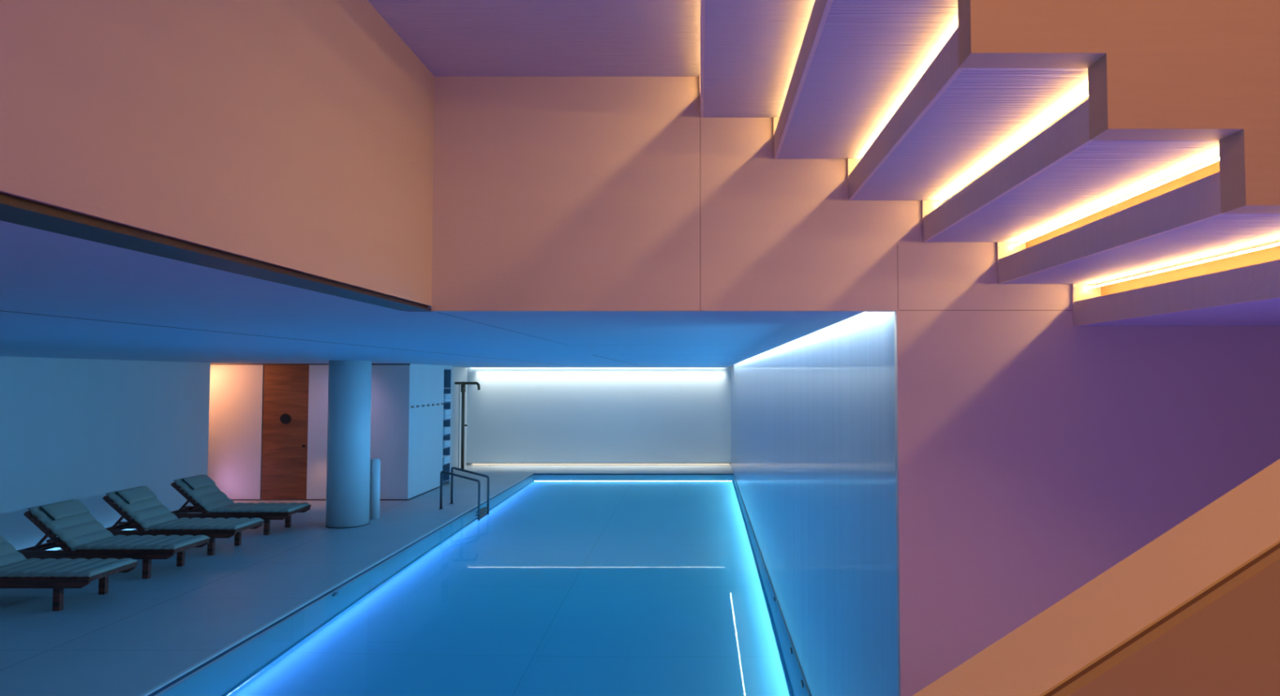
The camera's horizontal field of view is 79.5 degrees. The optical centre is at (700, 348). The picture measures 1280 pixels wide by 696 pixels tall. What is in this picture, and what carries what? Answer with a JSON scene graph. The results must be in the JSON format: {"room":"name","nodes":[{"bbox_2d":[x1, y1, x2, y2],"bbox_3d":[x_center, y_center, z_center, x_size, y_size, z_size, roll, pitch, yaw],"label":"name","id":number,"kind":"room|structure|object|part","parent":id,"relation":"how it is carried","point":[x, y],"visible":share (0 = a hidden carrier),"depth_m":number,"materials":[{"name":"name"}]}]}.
{"room":"spa","nodes":[
{"label":"spa","id":0,"kind":"room"},
{"bbox_2d":[0,356,210,551],"bbox_3d":[-8.060,1.119,4.915,0.120,2.350,15.110,0,-2,0],"label":"wall","id":1,"kind":"structure","parent":0,"point":[82,430],"depth_m":10.13,"materials":[{"name":"white paint"}]},
{"bbox_2d":[0,0,434,306],"bbox_3d":[-1.060,-1.577,0.202,0.120,2.632,5.480,0,-2,0],"label":"wall","id":2,"kind":"structure","parent":0,"point":[297,135],"depth_m":1.65,"materials":[{"name":"paint"}]},
{"bbox_2d":[0,192,431,311],"bbox_3d":[-1.055,-0.254,0.130,0.110,0.018,5.440,0,-2,0],"label":"trim","id":3,"kind":"structure","parent":2,"relation":"attached to","point":[14,210],"depth_m":1.50,"materials":[{"name":"brown metal"}]},
{"bbox_2d":[207,364,467,500],"bbox_3d":[-7.214,1.525,15.202,4.372,2.350,6.700,0,-2,0],"label":"wall","id":4,"kind":"structure","parent":0,"point":[407,442],"depth_m":13.23,"materials":[{"name":"white paint"}]},
{"bbox_2d":[260,364,309,499],"bbox_3d":[-7.170,1.447,13.239,0.790,2.330,0.059,0,-2,0],"label":"door","id":5,"kind":"structure","parent":4,"relation":"in","point":[284,455],"depth_m":13.22,"materials":[{"name":"brown wood"}]},
{"bbox_2d":[210,364,410,364],"bbox_3d":[-7.150,0.282,13.255,4.260,0.020,0.008,0,-2,0],"label":"baseboard","id":6,"kind":"structure","parent":4,"relation":"attached to","point":[211,364],"depth_m":13.25,"materials":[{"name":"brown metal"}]},
{"bbox_2d":[231,484,443,500],"bbox_3d":[-7.150,2.646,14.048,4.260,0.018,1.778,0,-2,0],"label":"baseboard","id":7,"kind":"structure","parent":4,"relation":"attached to","point":[442,485],"depth_m":13.16,"materials":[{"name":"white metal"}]},
{"bbox_2d":[409,403,444,408],"bbox_3d":[-5.019,1.057,14.119,0.018,0.036,1.700,0,-2,0],"label":"hook rail","id":8,"kind":"object","parent":4,"relation":"attached to","point":[437,404],"visible":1,"depth_m":14.08,"materials":[{"name":"metal"}]},
{"bbox_2d":[442,368,450,483],"bbox_3d":[-5.249,1.544,15.196,0.438,2.250,0.430,0,-2,0],"label":"niche","id":9,"kind":"object","parent":4,"relation":"in","point":[446,423],"visible":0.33,"depth_m":15.39,"materials":[{"name":"black"}]},
{"bbox_2d":[442,455,450,464],"bbox_3d":[-5.193,2.212,15.160,0.390,0.147,0.350,0,-2,0],"label":"towel stack","id":10,"kind":"object","parent":9,"relation":"on","point":[446,459],"visible":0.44,"depth_m":15.12,"materials":[{"name":"fabric"}]},
{"bbox_2d":[443,440,450,448],"bbox_3d":[-5.193,1.902,15.172,0.390,0.127,0.350,0,-2,0],"label":"towel stack","id":11,"kind":"object","parent":9,"relation":"on","point":[446,443],"visible":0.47,"depth_m":15.12,"materials":[{"name":"fabric"}]},
{"bbox_2d":[443,426,450,435],"bbox_3d":[-5.193,1.637,15.182,0.390,0.137,0.350,0,-2,0],"label":"towel stack","id":12,"kind":"object","parent":9,"relation":"on","point":[446,430],"visible":0.4,"depth_m":15.12,"materials":[{"name":"fabric"}]},
{"bbox_2d":[443,408,451,419],"bbox_3d":[-5.193,1.313,15.195,0.390,0.187,0.350,0,-2,0],"label":"towel stack","id":13,"kind":"object","parent":9,"relation":"on","point":[446,412],"visible":0.42,"depth_m":15.12,"materials":[{"name":"fabric"}]},
{"bbox_2d":[443,393,451,402],"bbox_3d":[-5.193,0.988,15.208,0.390,0.157,0.350,0,-2,0],"label":"towel stack","id":14,"kind":"object","parent":9,"relation":"on","point":[447,397],"visible":0.41,"depth_m":15.16,"materials":[{"name":"fabric"}]},
{"bbox_2d":[0,465,733,695],"bbox_3d":[-3.050,2.473,7.909,12.700,0.120,21.200,0,-2,0],"label":"floor","id":15,"kind":"structure","parent":0,"point":[129,640],"depth_m":7.39,"materials":[{"name":"tile"}]},
{"bbox_2d":[0,534,138,611],"bbox_3d":[-6.415,2.014,7.206,1.830,0.742,0.600,0,-2,0],"label":"sun lounger","id":16,"kind":"object","parent":15,"relation":"on","point":[16,571],"visible":1,"depth_m":7.05,"materials":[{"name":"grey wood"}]},
{"bbox_3d":[-6.420,2.126,6.922,1.820,0.087,0.028,0,-2,0],"label":"rail","id":17,"kind":"part","parent":16,"relation":"part of","materials":[{"name":"brown wood"}]},
{"bbox_3d":[-5.810,2.231,6.934,0.064,0.288,0.048,0,-2,0],"label":"leg","id":18,"kind":"part","parent":16,"relation":"part of","materials":[{"name":"brown wood"}]},
{"bbox_2d":[0,534,137,577],"bbox_3d":[-6.287,1.862,7.212,1.553,0.437,0.596,0,-2,0],"label":"cushion","id":19,"kind":"object","parent":16,"relation":"on","point":[13,564],"depth_m":7.19,"materials":[{"name":"grey fabric"}]},
{"bbox_3d":[-5.810,2.251,7.461,0.064,0.288,0.048,0,-2,0],"label":"leg","id":20,"kind":"part","parent":16,"relation":"part of","materials":[{"name":"brown wood"}]},
{"bbox_3d":[-5.525,2.109,7.203,0.030,0.028,0.530,0,-2,0],"label":"cross rail","id":21,"kind":"part","parent":16,"relation":"part of","materials":[{"name":"brown wood"}]},
{"bbox_3d":[-6.420,2.148,7.481,1.820,0.087,0.028,0,-2,0],"label":"rail","id":22,"kind":"part","parent":16,"relation":"part of","materials":[{"name":"brown wood"}]},
{"bbox_2d":[48,528,135,551],"bbox_3d":[-7.905,2.443,8.811,0.090,0.012,5.000,0,-2,0],"label":"light","id":23,"kind":"object","parent":15,"relation":"on","point":[54,548],"visible":0.02,"depth_m":9.42,"materials":[{"name":"white"}]},
{"bbox_2d":[17,499,210,579],"bbox_3d":[-6.415,2.058,8.315,1.830,0.742,0.600,0,-2,0],"label":"sun lounger","id":24,"kind":"object","parent":15,"relation":"on","point":[76,529],"visible":0.98,"depth_m":8.12,"materials":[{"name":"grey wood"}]},
{"bbox_3d":[-7.220,2.184,8.310,0.040,0.060,0.530,0,-2,0],"label":"cross rail","id":25,"kind":"part","parent":24,"relation":"part of","materials":[{"name":"brown wood"}]},
{"bbox_3d":[-6.845,1.945,8.320,0.502,0.451,0.600,0,-2,0],"label":"frame","id":26,"kind":"part","parent":24,"relation":"part of","materials":[{"name":"brown wood"}]},
{"bbox_2d":[41,499,89,519],"bbox_3d":[-6.926,1.764,8.367,0.167,0.150,0.492,0,-2,0],"label":"pillow","id":27,"kind":"object","parent":24,"relation":"on","point":[72,509],"depth_m":8.32,"materials":[{"name":"grey fabric"}]},
{"bbox_3d":[-6.420,2.169,8.031,1.820,0.087,0.028,0,-2,0],"label":"rail","id":28,"kind":"part","parent":24,"relation":"part of","materials":[{"name":"brown wood"}]},
{"bbox_2d":[27,499,209,550],"bbox_3d":[-6.287,1.905,8.322,1.553,0.437,0.596,0,-2,0],"label":"cushion","id":29,"kind":"object","parent":24,"relation":"on","point":[70,521],"depth_m":8.20,"materials":[{"name":"grey fabric"}]},
{"bbox_3d":[-6.420,2.191,8.590,1.820,0.087,0.028,0,-2,0],"label":"rail","id":30,"kind":"part","parent":24,"relation":"part of","materials":[{"name":"brown wood"}]},
{"bbox_3d":[-5.810,2.274,8.043,0.064,0.288,0.048,0,-2,0],"label":"leg","id":31,"kind":"part","parent":24,"relation":"part of","materials":[{"name":"brown wood"}]},
{"bbox_3d":[-5.810,2.295,8.570,0.064,0.288,0.048,0,-2,0],"label":"leg","id":32,"kind":"part","parent":24,"relation":"part of","materials":[{"name":"brown wood"}]},
{"bbox_3d":[-5.525,2.153,8.312,0.030,0.028,0.530,0,-2,0],"label":"cross rail","id":33,"kind":"part","parent":24,"relation":"part of","materials":[{"name":"brown wood"}]},
{"bbox_2d":[102,486,264,555],"bbox_3d":[-6.415,2.099,9.375,1.830,0.742,0.600,0,-2,0],"label":"sun lounger","id":34,"kind":"object","parent":15,"relation":"on","point":[140,504],"visible":0.99,"depth_m":9.18,"materials":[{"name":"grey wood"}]},
{"bbox_3d":[-7.220,2.225,9.370,0.040,0.060,0.530,0,-2,0],"label":"cross rail","id":35,"kind":"part","parent":34,"relation":"part of","materials":[{"name":"brown wood"}]},
{"bbox_3d":[-6.845,1.987,9.379,0.502,0.451,0.600,0,-2,0],"label":"frame","id":36,"kind":"part","parent":34,"relation":"part of","materials":[{"name":"brown wood"}]},
{"bbox_2d":[116,486,156,503],"bbox_3d":[-6.926,1.806,9.426,0.167,0.150,0.492,0,-2,0],"label":"pillow","id":37,"kind":"object","parent":34,"relation":"on","point":[140,495],"depth_m":9.38,"materials":[{"name":"grey fabric"}]},
{"bbox_3d":[-6.420,2.211,9.090,1.820,0.087,0.028,0,-2,0],"label":"rail","id":38,"kind":"part","parent":34,"relation":"part of","materials":[{"name":"brown wood"}]},
{"bbox_2d":[105,486,263,529],"bbox_3d":[-6.287,1.947,9.381,1.553,0.437,0.596,0,-2,0],"label":"cushion","id":39,"kind":"object","parent":34,"relation":"on","point":[140,504],"depth_m":9.26,"materials":[{"name":"grey fabric"}]},
{"bbox_3d":[-6.420,2.233,9.650,1.820,0.087,0.028,0,-2,0],"label":"rail","id":40,"kind":"part","parent":34,"relation":"part of","materials":[{"name":"brown wood"}]},
{"bbox_3d":[-5.810,2.316,9.102,0.064,0.288,0.048,0,-2,0],"label":"leg","id":41,"kind":"part","parent":34,"relation":"part of","materials":[{"name":"brown wood"}]},
{"bbox_3d":[-5.810,2.337,9.630,0.064,0.288,0.048,0,-2,0],"label":"leg","id":42,"kind":"part","parent":34,"relation":"part of","materials":[{"name":"brown wood"}]},
{"bbox_3d":[-5.525,2.195,9.371,0.030,0.028,0.530,0,-2,0],"label":"cross rail","id":43,"kind":"part","parent":34,"relation":"part of","materials":[{"name":"brown wood"}]},
{"bbox_2d":[170,475,311,535],"bbox_3d":[-6.415,2.146,10.544,1.830,0.742,0.600,0,-2,0],"label":"sun lounger","id":44,"kind":"object","parent":15,"relation":"on","point":[209,498],"visible":0.99,"depth_m":10.34,"materials":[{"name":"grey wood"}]},
{"bbox_3d":[-7.220,2.272,10.539,0.040,0.060,0.530,0,-2,0],"label":"cross rail","id":45,"kind":"part","parent":44,"relation":"part of","materials":[{"name":"brown wood"}]},
{"bbox_3d":[-6.845,2.033,10.548,0.502,0.451,0.600,0,-2,0],"label":"frame","id":46,"kind":"part","parent":44,"relation":"part of","materials":[{"name":"brown wood"}]},
{"bbox_2d":[183,475,215,489],"bbox_3d":[-6.926,1.852,10.595,0.167,0.150,0.492,0,-2,0],"label":"pillow","id":47,"kind":"object","parent":44,"relation":"on","point":[199,482],"depth_m":10.55,"materials":[{"name":"grey fabric"}]},
{"bbox_3d":[-6.420,2.257,10.259,1.820,0.087,0.028,0,-2,0],"label":"rail","id":48,"kind":"part","parent":44,"relation":"part of","materials":[{"name":"brown wood"}]},
{"bbox_2d":[173,475,310,512],"bbox_3d":[-6.287,1.993,10.550,1.553,0.437,0.596,0,-2,0],"label":"cushion","id":49,"kind":"object","parent":44,"relation":"on","point":[209,498],"depth_m":10.42,"materials":[{"name":"grey fabric"}]},
{"bbox_3d":[-6.420,2.279,10.819,1.820,0.087,0.028,0,-2,0],"label":"rail","id":50,"kind":"part","parent":44,"relation":"part of","materials":[{"name":"brown wood"}]},
{"bbox_3d":[-5.810,2.362,10.271,0.064,0.288,0.048,0,-2,0],"label":"leg","id":51,"kind":"part","parent":44,"relation":"part of","materials":[{"name":"brown wood"}]},
{"bbox_3d":[-5.810,2.383,10.799,0.064,0.288,0.048,0,-2,0],"label":"leg","id":52,"kind":"part","parent":44,"relation":"part of","materials":[{"name":"brown wood"}]},
{"bbox_3d":[-5.525,2.241,10.540,0.030,0.028,0.530,0,-2,0],"label":"cross rail","id":53,"kind":"part","parent":44,"relation":"part of","materials":[{"name":"brown wood"}]},
{"bbox_2d":[139,473,533,695],"bbox_3d":[-3.694,2.507,10.159,0.032,0.014,13.500,0,-2,0],"label":"trim","id":54,"kind":"structure","parent":15,"relation":"on","point":[215,655],"depth_m":6.84,"materials":[{"name":"stone"}]},
{"bbox_2d":[324,360,371,528],"bbox_3d":[-5.060,1.360,11.035,0.576,2.350,0.576,0,-2,0],"label":"column","id":55,"kind":"structure","parent":15,"relation":"on","point":[349,382],"depth_m":10.80,"materials":[{"name":"white paint"}]},
{"bbox_2d":[368,458,380,519],"bbox_3d":[-4.891,2.106,11.476,0.177,0.895,0.124,0,-2,0],"label":"bin","id":56,"kind":"object","parent":15,"relation":"on","point":[375,464],"visible":0.89,"depth_m":11.43,"materials":[{"name":"silver metal"}]},
{"bbox_3d":[-4.957,2.113,11.476,0.045,0.880,0.060,0,-2,0],"label":"plate","id":57,"kind":"part","parent":56,"relation":"part of","materials":[{"name":"silver metal"}]},
{"bbox_2d":[438,466,489,511],"bbox_3d":[-3.865,2.716,12.563,0.671,1.462,0.602,0,-2,0],"label":"pool ladder","id":58,"kind":"object","parent":15,"relation":"on","point":[451,473],"visible":0.62,"depth_m":12.32,"materials":[{"name":"metal"}]},
{"bbox_3d":[-3.860,2.726,12.828,0.648,1.462,0.038,0,-2,0],"label":"handrail","id":59,"kind":"part","parent":58,"relation":"part of","materials":[{"name":"metal"}]},
{"bbox_2d":[454,382,480,470],"bbox_3d":[-5.349,1.781,17.523,0.621,2.020,0.140,0,-2,0],"label":"shower column","id":60,"kind":"structure","parent":15,"relation":"on","point":[463,384],"depth_m":17.51,"materials":[{"name":"brown metal"}]},
{"bbox_3d":[-5.234,0.871,17.559,0.391,0.190,0.063,0,-2,0],"label":"spout","id":61,"kind":"part","parent":60,"relation":"part of","materials":[{"name":"brown metal"}]},
{"bbox_2d":[699,0,1279,326],"bbox_3d":[1.639,0.019,2.190,3.283,4.335,1.298,0,-2,0],"label":"staircase","id":62,"kind":"structure","parent":15,"relation":"on","point":[1132,147],"depth_m":1.93,"materials":[{"name":"white paint"}]},
{"bbox_3d":[1.640,-1.151,1.624,3.280,2.042,0.075,0,-2,0],"label":"panel","id":63,"kind":"part","parent":62,"relation":"part of","materials":[{"name":"white paint"}]},
{"bbox_2d":[912,459,1279,695],"bbox_3d":[0.750,0.586,0.798,3.300,3.091,0.158,0,-2,0],"label":"balustrade","id":64,"kind":"object","parent":15,"relation":"on","point":[1194,611],"visible":1,"depth_m":0.77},
{"bbox_3d":[-1.475,3.106,10.136,4.610,1.170,13.700,0,-2,0],"label":"basin","id":65,"kind":"object","parent":15,"relation":"in","visible":0},
{"bbox_2d":[151,475,808,695],"bbox_3d":[-1.475,2.527,10.158,4.410,0.001,13.500,0,-2,0],"label":"pool water","id":66,"kind":"object","parent":65,"relation":"in","point":[558,585],"visible":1,"depth_m":6.95,"materials":[{"name":"blue liquid"}]},
{"bbox_2d":[0,220,864,368],"bbox_3d":[-4.250,-0.015,8.007,10.300,0.160,21.200,0,-2,0],"label":"ceiling","id":67,"kind":"structure","parent":0,"point":[62,296],"depth_m":3.73,"materials":[{"name":"white paint"}]},
{"bbox_2d":[367,0,700,76],"bbox_3d":[-0.490,-1.179,0.167,1.020,0.100,5.440,0,-2,0],"label":"ceiling","id":68,"kind":"structure","parent":0,"point":[451,37],"depth_m":2.55,"materials":[{"name":"white paint"}]},
{"bbox_2d":[466,366,730,465],"bbox_3d":[-2.485,1.585,18.502,6.430,2.490,0.100,0,-2,0],"label":"wall","id":69,"kind":"structure","parent":0,"point":[517,415],"depth_m":18.45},
{"bbox_2d":[466,463,730,464],"bbox_3d":[-2.445,2.777,18.402,6.350,0.014,0.006,0,-2,0],"label":"trim","id":70,"kind":"structure","parent":69,"relation":"attached to","point":[466,464],"depth_m":18.40,"materials":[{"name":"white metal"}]},
{"bbox_2d":[730,311,897,695],"bbox_3d":[0.805,1.287,10.698,0.150,2.510,15.720,0,-2,0],"label":"wall","id":71,"kind":"structure","parent":0,"point":[813,420],"depth_m":4.35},
{"bbox_2d":[147,473,810,695],"bbox_3d":[-1.476,2.530,10.159,4.411,0.064,13.501,0,-2,0],"label":"trim","id":72,"kind":"structure","parent":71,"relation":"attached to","point":[784,621],"depth_m":7.51,"materials":[{"name":"grey stone"}]},
{"bbox_2d":[431,76,1279,695],"bbox_3d":[1.150,-0.287,2.873,4.300,5.000,0.040,0,-2,0],"label":"wall","id":73,"kind":"structure","parent":0,"point":[1037,452],"depth_m":2.85,"materials":[{"name":"paint"}]}
]}

